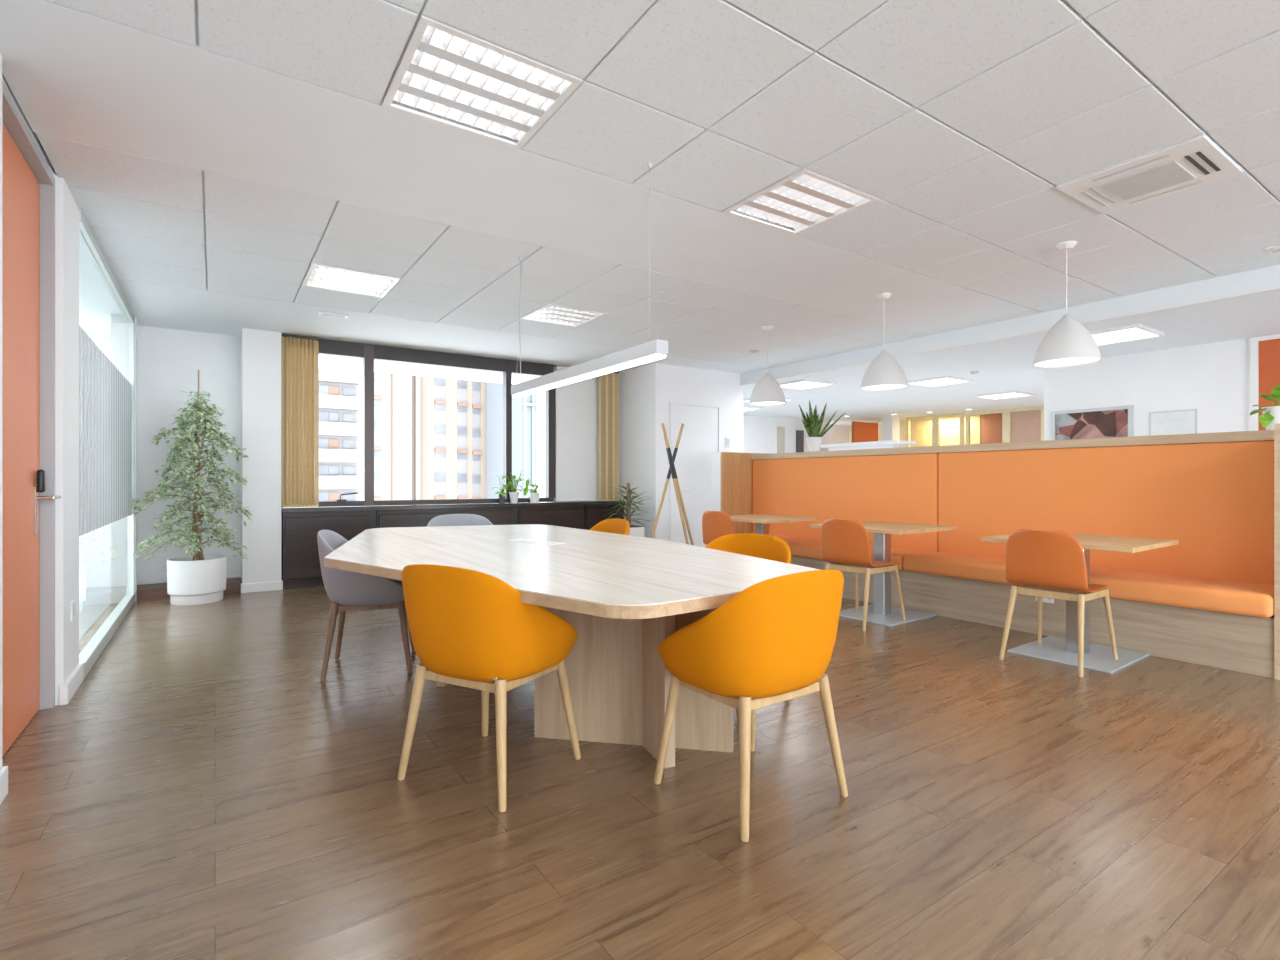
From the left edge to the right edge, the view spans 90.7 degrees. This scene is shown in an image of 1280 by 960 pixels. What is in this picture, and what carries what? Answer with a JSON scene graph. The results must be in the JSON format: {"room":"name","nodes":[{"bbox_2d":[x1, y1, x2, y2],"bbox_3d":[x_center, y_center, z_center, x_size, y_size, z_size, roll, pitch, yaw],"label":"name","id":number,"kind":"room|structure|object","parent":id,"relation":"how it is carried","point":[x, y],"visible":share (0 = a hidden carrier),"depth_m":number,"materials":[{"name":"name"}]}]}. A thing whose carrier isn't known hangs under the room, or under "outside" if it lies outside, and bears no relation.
{"room":"common room","nodes":[
{"label":"common room","id":0,"kind":"room"},
{"bbox_2d":[0,53,136,769],"bbox_3d":[-1.131,-0.263,0.445,0.180,2.755,14.000,0,0,-34],"label":"wall","id":1,"kind":"structure","parent":0,"point":[66,208],"depth_m":3.16,"materials":[{"name":"paint"}]},
{"bbox_2d":[3,82,60,755],"bbox_3d":[-2.629,-0.185,2.647,0.151,2.600,1.082,0,0,-34],"label":"door","id":2,"kind":"structure","parent":1,"relation":"in","point":[29,497],"depth_m":2.86,"materials":[{"name":"orange laminate"}]},
{"bbox_2d":[0,662,83,803],"bbox_3d":[-0.143,1.065,-0.904,0.034,0.100,10.660,0,0,-34],"label":"baseboard","id":3,"kind":"structure","parent":1,"relation":"attached to","point":[68,689],"depth_m":3.14,"materials":[{"name":"wood"}]},
{"bbox_2d":[70,600,74,620],"bbox_3d":[-2.981,0.685,3.322,0.010,0.100,0.080,0,0,-34],"label":"power socket","id":4,"kind":"object","parent":1,"relation":"attached to","point":[72,603],"visible":1,"depth_m":3.30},
{"bbox_2d":[79,209,135,678],"bbox_3d":[-3.894,-0.193,4.648,0.065,2.615,2.780,0,0,-34],"label":"window","id":5,"kind":"structure","parent":1,"relation":"in","point":[106,387],"depth_m":4.55,"materials":[{"name":"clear glass"}]},
{"bbox_2d":[79,335,110,587],"bbox_3d":[-2.654,-0.263,0.023,2.820,2.755,15.000,0,0,-34],"label":"wall","id":6,"kind":"structure","parent":0,"point":[95,545],"depth_m":6.57,"materials":[{"name":"glass"}]},
{"bbox_2d":[137,325,240,584],"bbox_3d":[-4.594,-0.263,6.401,1.080,2.755,0.150,0,0,-34],"label":"wall","id":7,"kind":"structure","parent":0,"point":[169,361],"depth_m":6.29,"materials":[{"name":"paint"}]},
{"bbox_2d":[138,569,239,584],"bbox_3d":[-4.514,0.970,6.355,0.840,0.090,0.015,0,0,-34],"label":"baseboard","id":8,"kind":"structure","parent":7,"relation":"attached to","point":[230,573],"depth_m":6.20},
{"bbox_2d":[137,577,241,600],"bbox_3d":[-4.443,1.065,6.249,0.850,0.100,0.470,0,0,-34],"label":"trim","id":9,"kind":"structure","parent":7,"relation":"attached to","point":[159,590],"depth_m":5.97,"materials":[{"name":"wood"}]},
{"bbox_2d":[241,328,280,583],"bbox_3d":[-3.946,-0.203,6.571,0.335,2.635,0.590,0,0,-34],"label":"wall column","id":10,"kind":"structure","parent":0,"point":[260,349],"depth_m":6.33,"materials":[{"name":"paint"}]},
{"bbox_2d":[240,580,282,592],"bbox_3d":[-3.795,1.070,6.344,0.362,0.090,0.075,0,0,-34],"label":"baseboard","id":11,"kind":"structure","parent":10,"relation":"attached to","point":[276,585],"depth_m":6.31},
{"bbox_2d":[554,367,586,501],"bbox_3d":[-0.764,-0.585,8.645,1.020,1.800,0.200,0,0,-34],"label":"wall pier","id":12,"kind":"object","parent":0,"point":[554,367],"visible":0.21,"depth_m":8.37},
{"bbox_2d":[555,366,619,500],"bbox_3d":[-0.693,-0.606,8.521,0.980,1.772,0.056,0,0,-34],"label":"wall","id":13,"kind":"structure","parent":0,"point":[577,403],"depth_m":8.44,"materials":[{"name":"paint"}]},
{"bbox_2d":[0,0,1279,425],"bbox_3d":[2.562,-1.567,4.254,17.400,0.466,16.200,0,0,-34],"label":"ceiling","id":14,"kind":"structure","parent":0,"point":[213,152],"depth_m":3.02,"materials":[{"name":"paint"}]},
{"bbox_2d":[318,311,348,317],"bbox_3d":[-2.772,-1.492,5.716,0.240,0.016,0.090,0,0,-34],"label":"ceiling vent","id":15,"kind":"object","parent":14,"relation":"in","point":[320,312],"visible":1,"depth_m":5.69,"materials":[{"name":"white metal"}]},
{"bbox_2d":[302,263,400,297],"bbox_3d":[-2.194,-1.560,4.785,0.592,0.129,0.592,0,0,-34],"label":"ceiling light","id":16,"kind":"object","parent":14,"relation":"attached to","point":[317,276],"visible":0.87,"depth_m":4.80,"materials":[{"name":"plastic"}]},
{"bbox_2d":[382,14,582,149],"bbox_3d":[-0.625,-1.560,2.453,0.592,0.129,0.592,0,0,-34],"label":"ceiling light","id":17,"kind":"object","parent":14,"relation":"attached to","point":[444,70],"visible":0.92,"depth_m":2.46,"materials":[{"name":"white metal"}]},
{"bbox_2d":[520,303,607,326],"bbox_3d":[-0.700,-1.560,5.790,0.592,0.129,0.592,0,0,-34],"label":"ceiling light","id":18,"kind":"object","parent":14,"relation":"attached to","point":[548,313],"visible":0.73,"depth_m":5.81,"materials":[{"name":"white metal"}]},
{"bbox_2d":[511,162,667,396],"bbox_3d":[-0.375,-1.033,3.622,0.070,0.934,1.720,0,0,-34],"label":"linear pendant light","id":19,"kind":"object","parent":14,"relation":"hanging from","point":[654,350],"visible":1,"depth_m":3.39,"materials":[{"name":"silver metal"}]},
{"bbox_2d":[512,354,665,396],"bbox_3d":[-0.375,-0.574,3.622,0.058,0.016,1.700,0,0,-34],"label":"diffuser","id":20,"kind":"object","parent":19,"relation":"attached to","point":[637,359],"depth_m":3.42,"materials":[{"name":"plastic"}]},
{"bbox_2d":[599,371,619,500],"bbox_3d":[-0.419,-0.599,8.588,0.337,1.762,0.043,0,0,-34],"label":"curtain","id":21,"kind":"object","parent":14,"relation":"hanging from","point":[608,383],"visible":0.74,"depth_m":8.58,"materials":[{"name":"yellow fabric"}]},
{"bbox_2d":[743,406,761,411],"bbox_3d":[1.825,-1.319,11.712,0.600,0.030,0.604,0,0,-34],"label":"recessed light","id":22,"kind":"object","parent":14,"relation":"in","point":[745,408],"visible":0.31,"depth_m":11.60,"materials":[{"name":"plastic"}]},
{"bbox_2d":[743,398,791,401],"bbox_3d":[2.080,-1.319,10.437,0.600,0.030,0.604,0,0,-34],"label":"recessed light","id":23,"kind":"object","parent":14,"relation":"in","point":[787,399],"visible":0.17,"depth_m":10.37,"materials":[{"name":"plastic"}]},
{"bbox_2d":[749,325,786,405],"bbox_3d":[1.248,-1.123,6.190,0.364,0.755,0.364,0,0,-34],"label":"pendant lamp","id":24,"kind":"object","parent":14,"relation":"hanging from","point":[767,392],"visible":1,"depth_m":6.09,"materials":[{"name":"metal"}]},
{"bbox_2d":[750,402,783,404],"bbox_3d":[1.248,-0.757,6.190,0.348,0.008,0.348,0,0,-34],"label":"diffuser","id":25,"kind":"object","parent":24,"relation":"attached to","point":[751,403],"depth_m":6.23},
{"bbox_2d":[722,167,878,234],"bbox_3d":[0.869,-1.560,3.457,0.592,0.129,0.592,0,0,-34],"label":"ceiling light","id":26,"kind":"object","parent":14,"relation":"attached to","point":[803,200],"visible":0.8,"depth_m":3.44,"materials":[{"name":"white metal"}]},
{"bbox_2d":[779,379,834,389],"bbox_3d":[2.253,-1.319,8.746,0.600,0.030,0.604,0,0,-34],"label":"recessed light","id":27,"kind":"object","parent":14,"relation":"in","point":[802,384],"visible":0.83,"depth_m":8.68,"materials":[{"name":"plastic"}]},
{"bbox_2d":[780,381,828,388],"bbox_3d":[2.253,-1.322,8.746,0.560,0.020,0.560,0,0,-34],"label":"diffuser","id":28,"kind":"object","parent":27,"relation":"attached to","point":[791,384],"depth_m":8.68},
{"bbox_2d":[860,293,907,390],"bbox_3d":[1.974,-1.123,5.111,0.364,0.755,0.364,0,0,-34],"label":"pendant lamp","id":29,"kind":"object","parent":14,"relation":"hanging from","point":[884,373],"visible":1,"depth_m":5.01,"materials":[{"name":"metal"}]},
{"bbox_2d":[862,385,905,389],"bbox_3d":[1.974,-0.757,5.111,0.348,0.008,0.348,0,0,-34],"label":"diffuser","id":30,"kind":"object","parent":29,"relation":"attached to","point":[864,387],"depth_m":5.15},
{"bbox_2d":[907,375,972,386],"bbox_3d":[4.002,-1.319,8.475,0.600,0.030,0.604,0,0,-34],"label":"recessed light","id":31,"kind":"object","parent":14,"relation":"in","point":[942,380],"visible":0.86,"depth_m":8.42,"materials":[{"name":"plastic"}]},
{"bbox_2d":[911,378,967,385],"bbox_3d":[4.002,-1.322,8.475,0.560,0.020,0.560,0,0,-34],"label":"diffuser","id":32,"kind":"object","parent":31,"relation":"attached to","point":[928,381],"depth_m":8.42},
{"bbox_2d":[975,391,1034,399],"bbox_3d":[5.674,-1.319,9.841,0.600,0.030,0.604,0,0,-34],"label":"recessed light","id":33,"kind":"object","parent":14,"relation":"in","point":[1008,394],"visible":1,"depth_m":9.81,"materials":[{"name":"white plastic"}]},
{"bbox_2d":[981,393,1027,398],"bbox_3d":[5.674,-1.322,9.841,0.560,0.020,0.560,0,0,-34],"label":"diffuser","id":34,"kind":"object","parent":33,"relation":"attached to","point":[991,395],"depth_m":9.81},
{"bbox_2d":[1033,241,1101,367],"bbox_3d":[2.710,-1.123,4.016,0.364,0.755,0.364,0,0,-34],"label":"pendant lamp","id":35,"kind":"object","parent":14,"relation":"hanging from","point":[1068,343],"visible":1,"depth_m":3.94,"materials":[{"name":"metal"}]},
{"bbox_2d":[1035,357,1099,365],"bbox_3d":[2.710,-0.757,4.016,0.348,0.008,0.348,0,0,-34],"label":"diffuser","id":36,"kind":"object","parent":35,"relation":"attached to","point":[1039,361],"depth_m":4.02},
{"bbox_2d":[1090,323,1163,345],"bbox_3d":[4.328,-1.319,5.803,0.600,0.030,0.604,0,0,-34],"label":"recessed light","id":37,"kind":"object","parent":14,"relation":"in","point":[1138,331],"visible":0.59,"depth_m":5.70,"materials":[{"name":"plastic"}]},
{"bbox_2d":[1092,328,1157,344],"bbox_3d":[4.328,-1.322,5.803,0.560,0.020,0.560,0,0,-34],"label":"diffuser","id":38,"kind":"object","parent":37,"relation":"attached to","point":[1111,335],"depth_m":5.70,"materials":[{"name":"plastic"}]},
{"bbox_2d":[1056,135,1242,214],"bbox_3d":[2.525,-1.490,3.144,0.580,0.019,0.580,0,0,-34],"label":"air conditioner","id":39,"kind":"object","parent":14,"relation":"attached to","point":[1195,162],"visible":1,"depth_m":3.09,"materials":[{"name":"white plastic"}]},
{"bbox_2d":[1100,160,1195,200],"bbox_3d":[2.525,-1.484,3.144,0.300,0.008,0.300,0,0,-34],"label":"grille","id":40,"kind":"object","parent":39,"relation":"attached to","point":[1168,173],"depth_m":3.12,"materials":[{"name":"metal"}]},
{"bbox_2d":[1264,245,1279,254],"bbox_3d":[4.177,-1.493,4.038,0.180,0.014,0.240,0,0,-34],"label":"ceiling vent","id":41,"kind":"object","parent":14,"relation":"in","point":[1272,250],"visible":1,"depth_m":4.08,"materials":[{"name":"white metal"}]},
{"bbox_2d":[0,586,1279,959],"bbox_3d":[2.562,1.173,4.254,17.400,0.124,16.200,0,0,-34],"label":"floor","id":42,"kind":"structure","parent":0,"point":[202,793],"depth_m":2.11,"materials":[{"name":"brown wood"}]},
{"bbox_2d":[128,370,252,604],"bbox_3d":[-4.068,0.050,5.811,0.849,2.130,0.937,0,0,32],"label":"potted ficus","id":43,"kind":"object","parent":42,"relation":"on","point":[199,578],"visible":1,"depth_m":5.74,"materials":[{"name":"plant"}]},
{"bbox_2d":[170,591,222,604],"bbox_3d":[-4.074,1.073,5.816,0.400,0.085,0.400,0,0,-34],"label":"saucer","id":44,"kind":"object","parent":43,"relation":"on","point":[195,598],"depth_m":5.65,"materials":[{"name":"ceramic"}]},
{"bbox_2d":[167,555,226,595],"bbox_3d":[-4.074,0.873,5.816,0.452,0.308,0.452,0,0,-34],"label":"pot","id":45,"kind":"object","parent":43,"relation":"on","point":[196,575],"depth_m":5.65,"materials":[{"name":"ceramic"}]},
{"bbox_2d":[282,511,375,589],"bbox_3d":[-3.283,0.725,6.710,0.891,0.780,0.140,0,0,-34],"label":"base cabinet","id":46,"kind":"object","parent":42,"relation":"on","point":[301,568],"visible":0.48,"depth_m":6.54,"materials":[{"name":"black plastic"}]},
{"bbox_2d":[317,530,414,680],"bbox_3d":[-1.619,0.707,3.806,0.560,0.821,0.620,0,0,-17],"label":"tub chair","id":47,"kind":"object","parent":42,"relation":"on","point":[347,590],"visible":0.73,"depth_m":3.56,"materials":[{"name":"grey fabric"}]},
{"bbox_2d":[376,507,516,527],"bbox_3d":[-2.227,0.725,7.420,1.646,0.780,0.140,0,0,-34],"label":"base cabinet","id":48,"kind":"object","parent":42,"relation":"on","point":[503,515],"visible":0.32,"depth_m":7.22,"materials":[{"name":"black wood"}]},
{"bbox_2d":[281,501,624,512],"bbox_3d":[-1.951,0.312,7.596,4.110,0.044,0.165,0,0,-34],"label":"countertop","id":49,"kind":"structure","parent":48,"relation":"on","point":[496,505],"depth_m":7.25,"materials":[{"name":"stone"}]},
{"bbox_2d":[492,475,509,503],"bbox_3d":[-1.699,0.114,7.792,0.223,0.352,0.201,0,0,13],"label":"potted plant","id":50,"kind":"object","parent":49,"relation":"on","point":[502,495],"visible":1,"depth_m":7.75,"materials":[{"name":"green plant"}]},
{"bbox_2d":[502,471,528,502],"bbox_3d":[-1.561,0.091,7.844,0.307,0.397,0.348,0,0,12],"label":"pothos","id":51,"kind":"object","parent":49,"relation":"on","point":[513,495],"visible":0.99,"depth_m":7.83,"materials":[{"name":"plant"}]},
{"bbox_2d":[509,492,518,502],"bbox_3d":[-1.567,0.220,7.858,0.128,0.140,0.128,0,0,-34],"label":"pot","id":52,"kind":"object","parent":51,"relation":"on","point":[513,495],"depth_m":7.82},
{"bbox_2d":[524,479,541,502],"bbox_3d":[-1.344,0.140,8.011,0.218,0.301,0.194,0,0,8],"label":"potted plant","id":53,"kind":"object","parent":49,"relation":"on","point":[534,496],"visible":1,"depth_m":7.96,"materials":[{"name":"green plant"}]},
{"bbox_2d":[427,514,492,526],"bbox_3d":[-1.471,0.707,5.307,0.620,0.821,0.560,0,0,-28],"label":"tub chair","id":54,"kind":"object","parent":42,"relation":"on","point":[448,519],"visible":0.12,"depth_m":5.54,"materials":[{"name":"grey fabric"}]},
{"bbox_2d":[397,564,580,811],"bbox_3d":[-0.572,0.707,2.438,0.620,0.821,0.560,0,0,28],"label":"tub chair","id":55,"kind":"object","parent":42,"relation":"on","point":[469,628],"visible":1,"depth_m":2.20,"materials":[{"name":"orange fabric"}]},
{"bbox_2d":[517,505,584,529],"bbox_3d":[-1.150,0.725,8.144,0.940,0.780,0.140,0,0,-34],"label":"base cabinet","id":56,"kind":"object","parent":42,"relation":"on","point":[563,516],"visible":0.31,"depth_m":8.10,"materials":[{"name":"wood"}]},
{"bbox_2d":[324,524,819,767],"bbox_3d":[-0.746,0.745,3.591,1.895,0.741,3.672,0,0,-34],"label":"conference table","id":57,"kind":"object","parent":42,"relation":"on","point":[622,595],"visible":0.8,"depth_m":2.67,"materials":[{"name":"brown wood"}]},
{"bbox_2d":[507,539,565,544],"bbox_3d":[-0.625,0.372,3.797,0.400,0.004,0.120,0,0,39],"label":"cable grommet","id":58,"kind":"object","parent":57,"relation":"on","point":[517,540],"visible":1,"depth_m":3.76,"materials":[{"name":"white plastic"}]},
{"bbox_2d":[585,504,623,529],"bbox_3d":[-0.501,0.725,8.581,0.605,0.780,0.140,0,0,-34],"label":"base cabinet","id":59,"kind":"object","parent":42,"relation":"on","point":[593,513],"visible":0.17,"depth_m":8.46,"materials":[{"name":"wood"}]},
{"bbox_2d":[590,518,629,534],"bbox_3d":[-0.390,0.707,4.702,0.560,0.821,0.620,0,0,-31],"label":"tub chair","id":60,"kind":"object","parent":42,"relation":"on","point":[617,526],"visible":0.09,"depth_m":4.88,"materials":[{"name":"orange fabric"}]},
{"bbox_2d":[600,483,653,536],"bbox_3d":[-0.131,0.575,7.933,0.700,1.081,0.676,0,0,-34],"label":"dracaena","id":61,"kind":"object","parent":42,"relation":"on","point":[634,530],"visible":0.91,"depth_m":7.88,"materials":[{"name":"plant"}]},
{"bbox_2d":[629,527,643,536],"bbox_3d":[-0.148,0.850,7.926,0.300,0.530,0.300,0,0,-34],"label":"pot","id":62,"kind":"object","parent":61,"relation":"on","point":[634,531],"depth_m":7.83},
{"bbox_2d":[651,423,693,544],"bbox_3d":[0.346,0.235,7.203,0.667,1.768,0.290,0,0,19],"label":"coat stand","id":63,"kind":"object","parent":42,"relation":"on","point":[672,471],"visible":0.88,"depth_m":7.19,"materials":[{"name":"brown wood"}]},
{"bbox_2d":[702,510,733,544],"bbox_3d":[0.912,0.707,6.229,0.558,0.820,0.454,0,0,-36],"label":"chair","id":64,"kind":"object","parent":42,"relation":"on","point":[715,524],"visible":0.39,"depth_m":6.08,"materials":[{"name":"orange fabric"}]},
{"bbox_2d":[705,533,790,718],"bbox_3d":[0.449,0.707,3.292,0.620,0.821,0.560,0,0,43],"label":"tub chair","id":65,"kind":"object","parent":42,"relation":"on","point":[769,547],"visible":0.11,"depth_m":3.47,"materials":[{"name":"fabric"}]},
{"bbox_2d":[654,570,847,841],"bbox_3d":[0.395,0.707,2.275,0.620,0.821,0.560,0,0,-35],"label":"tub chair","id":66,"kind":"object","parent":42,"relation":"on","point":[772,642],"visible":1,"depth_m":2.03,"materials":[{"name":"fabric"}]},
{"bbox_2d":[729,514,820,534],"bbox_3d":[1.239,0.745,6.401,0.820,0.740,0.820,0,0,-36],"label":"cafe table","id":67,"kind":"object","parent":42,"relation":"on","point":[761,521],"visible":0.45,"depth_m":6.32,"materials":[{"name":"wood"}]},
{"bbox_2d":[821,518,905,631],"bbox_3d":[1.740,0.707,4.990,0.558,0.820,0.454,0,0,-36],"label":"chair","id":68,"kind":"object","parent":42,"relation":"on","point":[845,542],"visible":0.98,"depth_m":4.84,"materials":[{"name":"plastic"}]},
{"bbox_2d":[810,521,956,625],"bbox_3d":[2.004,0.745,5.228,0.820,0.740,0.820,0,0,-36],"label":"cafe table","id":69,"kind":"object","parent":42,"relation":"on","point":[881,612],"visible":0.85,"depth_m":5.18,"materials":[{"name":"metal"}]},
{"bbox_2d":[711,424,1279,679],"bbox_3d":[2.532,0.393,5.773,0.875,1.445,4.925,0,0,-34],"label":"bench","id":70,"kind":"object","parent":42,"relation":"on","point":[1211,598],"visible":0.71,"depth_m":4.69,"materials":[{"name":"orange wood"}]},
{"bbox_2d":[799,400,842,451],"bbox_3d":[2.054,-0.608,7.154,0.510,0.596,0.178,0,0,-15],"label":"snake plant","id":71,"kind":"object","parent":70,"relation":"on","point":[812,424],"visible":0.96,"depth_m":7.12,"materials":[{"name":"green plant"}]},
{"bbox_2d":[753,533,934,569],"bbox_3d":[1.812,0.713,6.574,0.575,0.135,2.383,0,0,-34],"label":"seat cushion","id":72,"kind":"object","parent":70,"relation":"on","point":[802,547],"depth_m":6.24,"materials":[{"name":"orange fabric"}]},
{"bbox_2d":[753,453,938,551],"bbox_3d":[2.060,0.214,6.739,0.080,0.922,2.376,0,0,-34],"label":"cushion","id":73,"kind":"object","parent":70,"relation":"on","point":[881,487],"depth_m":6.50,"materials":[{"name":"orange fabric"}]},
{"bbox_2d":[1036,596,1053,602],"bbox_3d":[2.902,0.840,4.530,0.008,0.070,0.120,0,0,-34],"label":"power socket","id":74,"kind":"object","parent":70,"relation":"attached to","point":[1048,600],"visible":0.29,"depth_m":4.51,"materials":[{"name":"white plastic"}]},
{"bbox_2d":[903,552,1273,617],"bbox_3d":[3.119,0.713,4.631,0.575,0.135,2.288,0,0,-34],"label":"seat cushion","id":75,"kind":"object","parent":70,"relation":"on","point":[1229,596],"depth_m":4.09,"materials":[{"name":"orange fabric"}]},
{"bbox_2d":[938,440,1273,583],"bbox_3d":[3.361,0.214,4.804,0.080,0.922,2.271,0,0,-34],"label":"cushion","id":76,"kind":"object","parent":70,"relation":"on","point":[1215,498],"depth_m":4.51,"materials":[{"name":"orange fabric"}]},
{"bbox_2d":[1250,384,1279,429],"bbox_3d":[4.076,-0.463,4.015,0.421,0.306,0.160,0,0,4],"label":"pothos","id":77,"kind":"object","parent":70,"relation":"on","point":[1271,414],"visible":0.91,"depth_m":3.99,"materials":[{"name":"plant"}]},
{"bbox_2d":[999,529,1117,676],"bbox_3d":[2.587,0.707,3.909,0.558,0.820,0.454,0,0,-36],"label":"chair","id":78,"kind":"object","parent":42,"relation":"on","point":[1037,560],"visible":0.98,"depth_m":3.78,"materials":[{"name":"orange paint"}]},
{"bbox_2d":[981,533,1178,672],"bbox_3d":[2.813,0.745,4.061,0.820,0.740,0.820,0,0,-36],"label":"cafe table","id":79,"kind":"object","parent":42,"relation":"on","point":[1098,657],"visible":0.7,"depth_m":4.02,"materials":[{"name":"brown wood"}]},
{"bbox_2d":[537,363,742,540],"bbox_3d":[-0.173,-0.263,10.006,1.520,2.755,3.600,0,0,-34],"label":"wall","id":80,"kind":"structure","parent":0,"point":[646,392],"depth_m":8.43,"materials":[{"name":"paint"}]},
{"bbox_2d":[281,512,281,579],"bbox_3d":[-2.067,0.715,7.787,4.140,0.800,0.270,0,0,-34],"label":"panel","id":81,"kind":"structure","parent":80,"relation":"attached to","point":[281,512],"depth_m":6.53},
{"bbox_2d":[281,334,555,507],"bbox_3d":[-2.413,-0.608,7.396,3.110,1.785,0.133,0,0,-34],"label":"window","id":82,"kind":"structure","parent":81,"relation":"attached to","point":[368,353],"depth_m":7.36,"materials":[{"name":"brown metal"}]},
{"bbox_2d":[282,335,319,507],"bbox_3d":[-3.513,-0.599,6.543,0.345,1.762,0.075,0,0,-34],"label":"curtain","id":83,"kind":"object","parent":82,"relation":"attached to","point":[300,355],"visible":1,"depth_m":6.52,"materials":[{"name":"yellow fabric"}]},
{"bbox_2d":[669,402,719,546],"bbox_3d":[0.757,0.050,8.417,0.850,2.130,0.080,0,0,-34],"label":"door","id":84,"kind":"structure","parent":80,"relation":"in","point":[700,437],"depth_m":8.42,"materials":[{"name":"white paint"}]},
{"bbox_2d":[725,437,729,446],"bbox_3d":[1.217,-0.525,8.763,0.080,0.140,0.016,0,0,-34],"label":"light switch","id":85,"kind":"object","parent":80,"relation":"attached to","point":[727,439],"visible":1,"depth_m":8.75,"materials":[{"name":"white plastic"}]},
{"bbox_2d":[741,265,1279,382],"bbox_3d":[4.944,-1.498,3.686,0.020,0.284,12.600,0,0,-34],"label":"beam","id":86,"kind":"structure","parent":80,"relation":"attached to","point":[1267,276],"depth_m":5.57,"materials":[{"name":"paint"}]},
{"bbox_2d":[827,424,848,450],"bbox_3d":[6.426,-0.119,12.576,1.600,2.469,6.700,0,0,-34],"label":"wall","id":87,"kind":"structure","parent":0,"point":[836,434],"depth_m":15.26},
{"bbox_2d":[882,416,899,440],"bbox_3d":[5.309,-0.110,13.386,0.250,2.449,0.250,0,0,-34],"label":"wall","id":88,"kind":"structure","parent":0,"point":[890,425],"depth_m":13.29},
{"bbox_2d":[849,413,1001,446],"bbox_3d":[6.263,-0.110,13.840,0.040,2.449,4.020,0,0,-34],"label":"wall","id":89,"kind":"structure","parent":0,"point":[920,430],"depth_m":13.34,"materials":[{"name":"paint"}]},
{"bbox_2d":[743,338,1248,453],"bbox_3d":[6.837,-0.119,6.857,7.400,2.469,15.750,0,0,-34],"label":"wall","id":90,"kind":"structure","parent":0,"point":[1212,379],"depth_m":6.56,"materials":[{"name":"paint"}]},
{"bbox_2d":[777,427,784,452],"bbox_3d":[3.009,-0.010,13.499,0.180,2.250,0.045,0,0,-34],"label":"wall panel","id":91,"kind":"object","parent":90,"relation":"attached to","point":[780,430],"visible":0.36,"depth_m":13.47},
{"bbox_2d":[796,430,803,451],"bbox_3d":[3.499,-0.585,13.828,0.200,1.000,0.045,0,0,-34],"label":"wall panel","id":92,"kind":"object","parent":90,"relation":"attached to","point":[799,433],"visible":0.36,"depth_m":13.79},
{"bbox_2d":[740,285,1279,385],"bbox_3d":[4.938,-1.343,3.682,0.035,0.026,12.600,0,0,-34],"label":"trim","id":93,"kind":"structure","parent":90,"relation":"attached to","point":[1276,287],"depth_m":5.39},
{"bbox_2d":[1051,405,1133,439],"bbox_3d":[4.982,-0.540,6.990,0.030,0.500,0.780,0,0,-34],"label":"picture frame","id":94,"kind":"object","parent":90,"relation":"attached to","point":[1116,421],"visible":0.59,"depth_m":6.97,"materials":[{"name":"paper"}]},
{"bbox_2d":[1149,409,1196,435],"bbox_3d":[5.390,-0.455,6.396,0.015,0.492,0.380,0,0,-34],"label":"picture frame","id":95,"kind":"object","parent":90,"relation":"attached to","point":[1177,421],"visible":0.46,"depth_m":6.39,"materials":[{"name":"metal"}]},
{"bbox_2d":[1249,333,1279,430],"bbox_3d":[6.004,-0.107,5.471,0.050,2.445,1.060,0,0,-34],"label":"door","id":96,"kind":"structure","parent":90,"relation":"in","point":[1264,351],"depth_m":5.84,"materials":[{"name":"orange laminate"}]},
{"bbox_2d":[1011,410,1040,441],"bbox_3d":[7.827,-0.110,10.958,0.580,2.449,2.410,0,0,-34],"label":"wall","id":97,"kind":"structure","parent":0,"point":[1025,425],"depth_m":11.56,"materials":[{"name":"paint"}]},
{"bbox_2d":[906,405,1043,446],"bbox_3d":[6.983,-0.110,11.658,0.060,2.449,4.555,0,0,-34],"label":"window","id":98,"kind":"structure","parent":97,"relation":"in","point":[965,417],"depth_m":12.43,"materials":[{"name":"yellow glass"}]},
{"bbox_2d":[1261,406,1279,429],"bbox_3d":[4.055,-0.388,4.023,0.148,0.155,0.148,0,0,-34],"label":"pot","id":99,"kind":"object","parent":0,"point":[1274,411],"depth_m":3.99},
{"bbox_3d":[5.862,1.113,8.039,7.100,0.004,13.200,0,0,-34],"label":"floor","id":100,"kind":"structure","parent":0,"visible":0},
{"bbox_2d":[852,421,877,442],"bbox_3d":[5.018,-0.085,14.087,0.850,2.400,0.060,0,0,-34],"label":"wall panel","id":101,"kind":"object","parent":100,"relation":"on","point":[861,431],"visible":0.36,"depth_m":14.03,"materials":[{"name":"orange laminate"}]},
{"bbox_2d":[821,440,915,450],"bbox_3d":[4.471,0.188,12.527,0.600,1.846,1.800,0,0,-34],"label":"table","id":102,"kind":"object","parent":100,"relation":"on","point":[891,443],"visible":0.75,"depth_m":12.18,"materials":[{"name":"laminate"}]},
{"label":"outside","id":103,"kind":"structure","parent":0,"visible":0},
{"bbox_2d":[292,367,361,507],"bbox_3d":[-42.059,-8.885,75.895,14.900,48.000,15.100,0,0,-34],"label":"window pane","id":104,"kind":"structure","parent":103,"point":[340,390],"depth_m":72.52,"materials":[{"name":"glass"}]},
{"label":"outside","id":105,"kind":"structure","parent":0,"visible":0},
{"bbox_2d":[374,372,486,505],"bbox_3d":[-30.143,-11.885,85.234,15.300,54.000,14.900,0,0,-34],"label":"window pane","id":106,"kind":"structure","parent":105,"point":[430,433],"depth_m":79.69,"materials":[{"name":"glass"}]},
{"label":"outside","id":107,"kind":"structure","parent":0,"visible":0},
{"bbox_2d":[487,382,536,503],"bbox_3d":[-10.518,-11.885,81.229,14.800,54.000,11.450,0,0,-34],"label":"window pane","id":108,"kind":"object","parent":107,"point":[524,409],"visible":0.04,"depth_m":74.01,"materials":[{"name":"glass"}]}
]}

